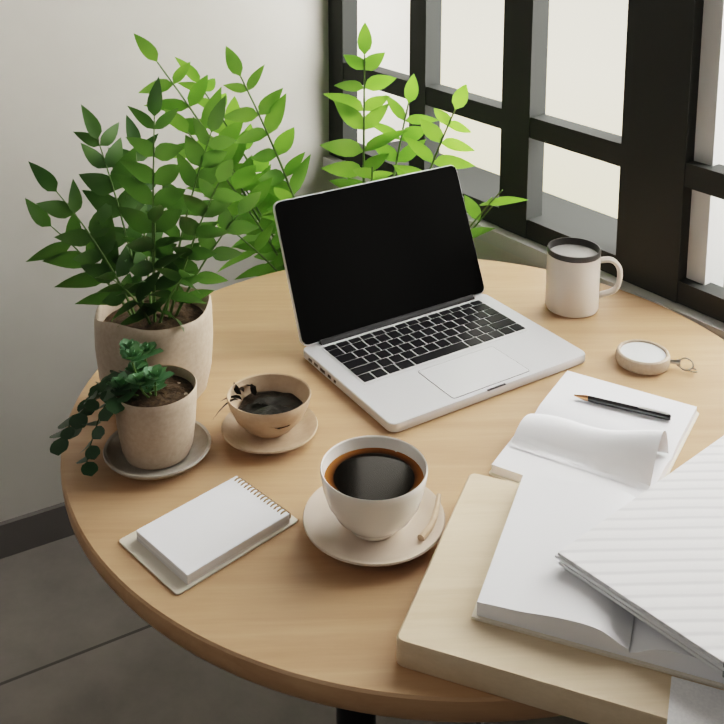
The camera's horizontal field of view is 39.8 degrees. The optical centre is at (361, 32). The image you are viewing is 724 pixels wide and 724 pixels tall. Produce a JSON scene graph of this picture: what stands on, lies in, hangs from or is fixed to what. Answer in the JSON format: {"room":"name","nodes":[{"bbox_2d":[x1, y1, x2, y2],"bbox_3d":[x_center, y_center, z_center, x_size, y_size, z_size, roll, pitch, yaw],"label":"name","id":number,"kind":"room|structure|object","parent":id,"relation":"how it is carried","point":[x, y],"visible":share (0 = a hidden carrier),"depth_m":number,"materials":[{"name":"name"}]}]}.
{"room":"home office","nodes":[
{"label":"home office","id":0,"kind":"room"},
{"bbox_2d":[0,0,409,521],"bbox_3d":[-1.820,-0.155,1.295,4.450,2.700,0.150,-6,12,-29],"label":"wall","id":1,"kind":"structure","parent":0,"point":[62,62],"depth_m":2.04,"materials":[{"name":"paint"}]},
{"bbox_2d":[0,502,74,558],"bbox_3d":[-1.889,1.160,1.406,4.200,0.075,0.012,-6,12,-29],"label":"baseboard","id":2,"kind":"structure","parent":1,"relation":"attached to","point":[31,530],"depth_m":2.07,"materials":[{"name":"grey"}]},
{"bbox_2d":[0,535,587,723],"bbox_3d":[-0.615,1.531,-0.105,6.986,0.100,6.192,0,11,-2],"label":"floor","id":3,"kind":"structure","parent":0,"point":[82,641],"depth_m":1.77,"materials":[{"name":"tile"}]},
{"bbox_2d":[134,23,526,279],"bbox_3d":[-0.061,0.530,1.881,0.684,1.139,0.403,0,11,-2],"label":"potted plant","id":4,"kind":"object","parent":3,"relation":"on","point":[272,186],"visible":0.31,"depth_m":1.81,"materials":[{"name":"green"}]},
{"bbox_2d":[60,259,723,723],"bbox_3d":[0.091,0.833,1.346,0.916,0.740,0.916,0,11,-2],"label":"table","id":5,"kind":"object","parent":3,"relation":"on","point":[294,611],"visible":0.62,"depth_m":1.10,"materials":[{"name":"brown wood"}]},
{"bbox_2d":[49,338,210,479],"bbox_3d":[-0.264,0.423,1.144,0.179,0.138,0.127,0,11,-2],"label":"plant","id":6,"kind":"object","parent":5,"relation":"on","point":[161,432],"visible":1,"depth_m":1.12,"materials":[{"name":"grey ceramic"}]},
{"bbox_2d":[25,77,260,398],"bbox_3d":[-0.269,0.265,1.224,0.293,0.420,0.221,0,11,-2],"label":"plant","id":7,"kind":"object","parent":5,"relation":"on","point":[169,315],"visible":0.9,"depth_m":1.22,"materials":[{"name":"green plant"}]},
{"bbox_2d":[119,476,296,594],"bbox_3d":[-0.157,0.508,1.030,0.152,0.017,0.106,-10,15,-44],"label":"spiral notepad","id":8,"kind":"object","parent":5,"relation":"on","point":[188,545],"visible":1,"depth_m":1.01,"materials":[{"name":"beige paper"}]},
{"bbox_2d":[213,373,317,453],"bbox_3d":[-0.115,0.456,1.198,0.124,0.054,0.116,0,11,-2],"label":"bowl","id":9,"kind":"object","parent":5,"relation":"on","point":[271,413],"visible":1,"depth_m":1.19,"materials":[{"name":"beige ceramic"}]},
{"bbox_2d":[303,435,444,565],"bbox_3d":[0.012,0.478,1.028,0.147,0.072,0.147,0,11,-2],"label":"coffee cup","id":10,"kind":"object","parent":5,"relation":"on","point":[373,500],"visible":1,"depth_m":1.01,"materials":[{"name":"beige ceramic"}]},
{"bbox_2d":[273,165,584,431],"bbox_3d":[0.090,0.345,1.393,0.326,0.200,0.308,-7,12,-32],"label":"laptop","id":11,"kind":"object","parent":5,"relation":"on","point":[403,322],"visible":1,"depth_m":1.43,"materials":[{"name":"silver metal"}]},
{"bbox_2d":[545,237,622,317],"bbox_3d":[0.338,0.374,1.521,0.114,0.098,0.081,2,11,10],"label":"mug","id":12,"kind":"object","parent":5,"relation":"on","point":[573,265],"visible":1,"depth_m":1.50,"materials":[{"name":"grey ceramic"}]},
{"bbox_2d":[489,370,698,497],"bbox_3d":[0.281,0.459,1.180,0.174,0.055,0.252,6,12,31],"label":"open notebook","id":13,"kind":"object","parent":5,"relation":"on","point":[577,427],"visible":0.83,"depth_m":1.15,"materials":[{"name":"beige paper"}]},
{"bbox_2d":[616,339,697,374],"bbox_3d":[0.400,0.444,1.359,0.107,0.018,0.072,4,11,18],"label":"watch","id":14,"kind":"object","parent":5,"relation":"on","point":[642,357],"visible":0.98,"depth_m":1.35,"materials":[{"name":"beige ceramic"}]},
{"bbox_2d":[396,474,723,723],"bbox_3d":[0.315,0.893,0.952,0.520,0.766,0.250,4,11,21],"label":"board","id":15,"kind":"object","parent":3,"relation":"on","point":[441,634],"visible":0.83,"depth_m":0.85,"materials":[{"name":"brown wood"}]},
{"bbox_2d":[471,474,723,688],"bbox_3d":[0.257,0.496,0.923,0.268,0.022,0.201,4,11,21],"label":"open book","id":16,"kind":"object","parent":15,"relation":"on","point":[531,586],"visible":0.54,"depth_m":0.88,"materials":[{"name":"beige paper"}]},
{"bbox_2d":[555,436,723,677],"bbox_3d":[0.355,0.476,0.924,0.288,0.013,0.213,-9,14,-40],"label":"paper stack","id":17,"kind":"object","parent":16,"relation":"on","point":[652,556],"visible":0.92,"depth_m":0.91,"materials":[{"name":"white paper"}]},
{"bbox_2d":[667,676,723,723],"bbox_3d":[0.323,0.659,0.778,0.175,0.246,0.070,4,11,21],"label":"draped cloth","id":18,"kind":"object","parent":15,"relation":"on","point":[690,702],"visible":1,"depth_m":0.79,"materials":[{"name":"grey fabric"}]},
{"bbox_2d":[334,175,543,268],"bbox_3d":[1.188,-0.035,0.656,0.160,2.700,4.400,-8,13,-36],"label":"wall","id":19,"kind":"structure","parent":0,"point":[485,250],"depth_m":1.89,"materials":[{"name":"paint"}]},
{"bbox_2d":[323,0,723,339],"bbox_3d":[0.579,-0.339,1.438,0.220,1.590,1.950,-8,13,-36],"label":"window","id":20,"kind":"structure","parent":19,"relation":"in","point":[660,239],"depth_m":1.60,"materials":[{"name":"grey"}]},
{"label":"outside","id":21,"kind":"structure","parent":0,"visible":0},
{"bbox_2d":[439,0,627,218],"bbox_3d":[5.151,0.262,3.694,0.020,11.000,18.000,-8,13,-36],"label":"window panes","id":22,"kind":"structure","parent":21,"point":[586,53],"depth_m":8.46,"materials":[{"name":"white glass"}]}
]}

